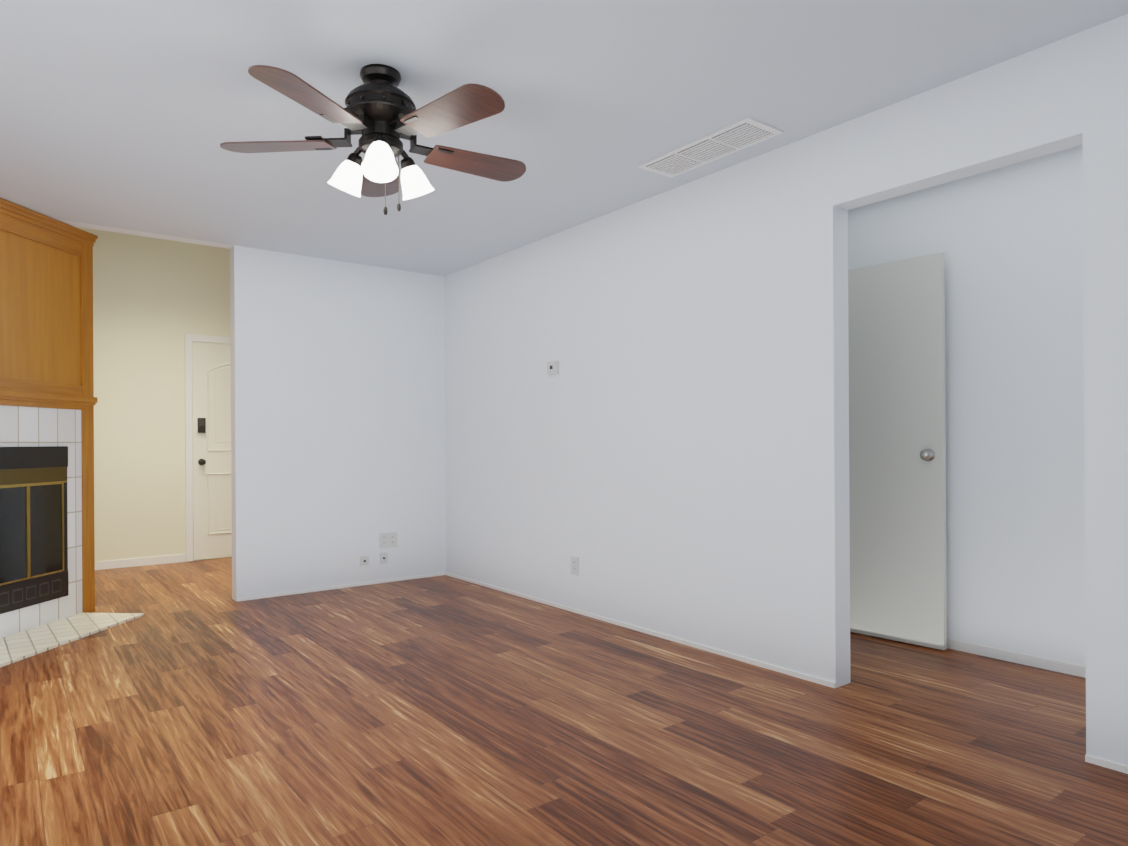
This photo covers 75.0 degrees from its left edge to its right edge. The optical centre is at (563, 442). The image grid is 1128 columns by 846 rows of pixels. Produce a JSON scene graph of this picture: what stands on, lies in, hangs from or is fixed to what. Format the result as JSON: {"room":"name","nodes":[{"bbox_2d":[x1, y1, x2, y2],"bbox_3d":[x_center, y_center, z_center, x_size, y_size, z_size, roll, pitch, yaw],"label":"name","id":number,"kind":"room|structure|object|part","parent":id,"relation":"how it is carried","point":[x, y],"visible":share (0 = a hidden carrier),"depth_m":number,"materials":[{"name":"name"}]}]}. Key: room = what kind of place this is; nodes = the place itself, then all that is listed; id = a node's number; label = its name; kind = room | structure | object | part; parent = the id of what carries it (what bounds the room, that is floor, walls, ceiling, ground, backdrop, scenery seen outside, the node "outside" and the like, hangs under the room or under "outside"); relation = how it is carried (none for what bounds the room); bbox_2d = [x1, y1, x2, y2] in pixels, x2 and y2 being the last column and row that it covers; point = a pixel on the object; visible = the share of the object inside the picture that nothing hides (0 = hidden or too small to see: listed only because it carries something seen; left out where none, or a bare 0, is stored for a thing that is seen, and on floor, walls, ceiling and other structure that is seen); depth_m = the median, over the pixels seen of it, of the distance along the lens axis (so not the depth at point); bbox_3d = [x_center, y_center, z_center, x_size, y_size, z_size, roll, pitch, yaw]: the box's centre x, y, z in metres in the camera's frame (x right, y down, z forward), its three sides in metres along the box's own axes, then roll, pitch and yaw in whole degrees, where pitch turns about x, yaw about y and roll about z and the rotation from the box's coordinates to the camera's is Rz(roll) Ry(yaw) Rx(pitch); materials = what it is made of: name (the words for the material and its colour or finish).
{"room":"living room","nodes":[
{"label":"living room","id":0,"kind":"room"},
{"bbox_2d":[56,219,443,600],"bbox_3d":[-2.527,-0.435,4.896,3.810,3.050,0.115,0,0,-37],"label":"wall","id":1,"kind":"structure","parent":0,"point":[337,367],"depth_m":5.69,"materials":[{"name":"white paint"}]},
{"bbox_2d":[95,554,184,569],"bbox_3d":[-4.390,1.066,6.069,2.270,0.070,0.010,0,0,-37],"label":"baseboard","id":2,"kind":"structure","parent":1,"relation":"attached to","point":[100,565],"depth_m":6.53,"materials":[{"name":"white wood"}]},
{"bbox_2d":[185,334,230,561],"bbox_3d":[-3.072,0.045,7.071,1.034,2.096,0.020,0,0,-37],"label":"trim","id":3,"kind":"structure","parent":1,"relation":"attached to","point":[189,338],"depth_m":6.77,"materials":[{"name":"white wood"}]},
{"bbox_2d":[192,342,231,559],"bbox_3d":[-3.072,0.074,7.071,0.910,2.022,0.018,0,0,-37],"label":"entry door","id":4,"kind":"structure","parent":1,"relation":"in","point":[212,487],"depth_m":6.89,"materials":[{"name":"white wood"}]},
{"bbox_2d":[197,418,205,464],"bbox_3d":[-3.355,-0.009,6.810,0.065,0.441,0.071,0,0,-37],"label":"door lock","id":5,"kind":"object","parent":4,"relation":"attached to","point":[201,424],"depth_m":6.82,"materials":[{"name":"black metal"}]},
{"bbox_2d":[236,572,442,601],"bbox_3d":[-1.619,1.074,5.505,1.570,0.022,0.010,0,0,-37],"label":"baseboard","id":6,"kind":"structure","parent":1,"relation":"attached to","point":[435,574],"depth_m":5.44,"materials":[{"name":"white wood"}]},
{"bbox_2d":[360,556,368,565],"bbox_3d":[-1.513,0.899,5.579,0.070,0.070,0.020,0,0,-37],"label":"electrical outlet","id":7,"kind":"object","parent":1,"relation":"attached to","point":[364,560],"visible":1,"depth_m":5.58,"materials":[{"name":"grey plastic"}]},
{"bbox_2d":[380,552,387,563],"bbox_3d":[-1.390,0.893,5.673,0.060,0.085,0.020,0,0,-37],"label":"electrical outlet","id":8,"kind":"object","parent":1,"relation":"attached to","point":[384,558],"visible":1,"depth_m":5.67,"materials":[{"name":"grey plastic"}]},
{"bbox_2d":[380,532,396,547],"bbox_3d":[-1.362,0.758,5.702,0.144,0.115,0.008,0,0,-37],"label":"electrical outlet","id":9,"kind":"object","parent":1,"relation":"attached to","point":[388,540],"visible":1,"depth_m":5.70,"materials":[{"name":"grey plastic"}]},
{"bbox_2d":[0,557,1127,845],"bbox_3d":[-0.978,1.111,3.710,5.060,0.060,8.130,0,0,-37],"label":"floor","id":10,"kind":"structure","parent":0,"point":[196,705],"depth_m":2.69,"materials":[{"name":"brown wood"}]},
{"bbox_2d":[0,198,143,666],"bbox_3d":[-3.051,-0.124,3.953,0.680,2.434,1.628,0,0,5],"label":"fireplace","id":11,"kind":"object","parent":10,"relation":"on","point":[48,400],"visible":1,"depth_m":4.35,"materials":[{"name":"brown wood"}]},
{"bbox_3d":[-3.139,-0.771,3.960,0.016,0.819,1.410,0,0,5],"label":"oak panel","id":12,"kind":"part","parent":11,"relation":"part of","materials":[{"name":"brown wood"}]},
{"bbox_3d":[-3.238,-0.123,3.968,0.305,2.434,1.628,0,0,5],"label":"oak frame","id":13,"kind":"part","parent":11,"relation":"part of","materials":[{"name":"brown wood"}]},
{"bbox_2d":[0,0,1127,275],"bbox_3d":[-0.311,-1.413,2.818,5.060,0.100,5.885,0,0,-37],"label":"ceiling","id":14,"kind":"structure","parent":0,"point":[128,114],"depth_m":2.85,"materials":[{"name":"white paint"}]},
{"bbox_2d":[220,64,525,214],"bbox_3d":[-0.639,-1.089,2.719,1.126,0.542,1.147,0,0,-37],"label":"ceiling fan","id":15,"kind":"object","parent":14,"relation":"hanging from","point":[381,114],"visible":1,"depth_m":2.63,"materials":[{"name":"brown wood"}]},
{"bbox_2d":[638,117,782,177],"bbox_3d":[0.664,-1.362,3.428,0.235,0.012,0.680,0,0,-37],"label":"ceiling vent","id":16,"kind":"object","parent":14,"relation":"in","point":[735,137],"visible":1,"depth_m":3.38,"materials":[{"name":"white metal"}]},
{"bbox_2d":[444,14,1127,765],"bbox_3d":[0.175,-0.451,4.598,0.115,3.050,8.130,0,0,-37],"label":"wall","id":17,"kind":"structure","parent":0,"point":[666,450],"depth_m":3.58,"materials":[{"name":"white paint"}]},
{"bbox_2d":[547,361,558,374],"bbox_3d":[-0.072,-0.490,4.806,0.024,0.084,0.100,0,0,-37],"label":"thermostat","id":18,"kind":"object","parent":17,"relation":"attached to","point":[552,367],"visible":0.93,"depth_m":4.79,"materials":[{"name":"grey plastic"}]},
{"bbox_2d":[571,556,578,575],"bbox_3d":[0.067,0.780,4.648,0.008,0.115,0.072,0,0,-37],"label":"electrical outlet","id":19,"kind":"object","parent":17,"relation":"attached to","point":[574,565],"visible":1,"depth_m":4.64,"materials":[{"name":"grey plastic"}]},
{"bbox_2d":[443,572,835,687],"bbox_3d":[0.104,1.063,4.600,0.010,0.022,3.540,0,0,-37],"label":"baseboard","id":20,"kind":"structure","parent":17,"relation":"attached to","point":[754,662],"depth_m":3.98,"materials":[{"name":"white wood"}]},
{"bbox_2d":[947,638,1085,677],"bbox_3d":[2.418,1.035,3.234,0.010,0.050,3.020,0,0,-37],"label":"baseboard","id":21,"kind":"structure","parent":17,"relation":"attached to","point":[1033,661],"depth_m":3.53,"materials":[{"name":"white wood"}]},
{"bbox_2d":[1085,754,1127,773],"bbox_3d":[2.137,1.051,1.937,0.010,0.022,1.300,0,0,-37],"label":"baseboard","id":22,"kind":"structure","parent":17,"relation":"attached to","point":[1088,758],"depth_m":2.40,"materials":[{"name":"white wood"}]},
{"bbox_3d":[1.148,0.008,4.160,0.893,2.120,0.011,0,0,-37],"label":"trim","id":23,"kind":"structure","parent":0,"visible":0},
{"bbox_2d":[848,252,946,649],"bbox_3d":[1.675,0.045,4.032,0.036,2.020,0.787,0,0,-42],"label":"hall door","id":24,"kind":"structure","parent":23,"relation":"attached to","point":[897,424],"depth_m":3.89,"materials":[{"name":"grey wood"}]},
{"bbox_2d":[920,449,934,460],"bbox_3d":[1.889,0.064,3.790,0.146,0.064,0.064,0,0,-42],"label":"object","id":25,"kind":"structure","parent":24,"relation":"attached to","point":[927,454],"depth_m":3.75,"materials":[{"name":"grey metal"}]}
]}

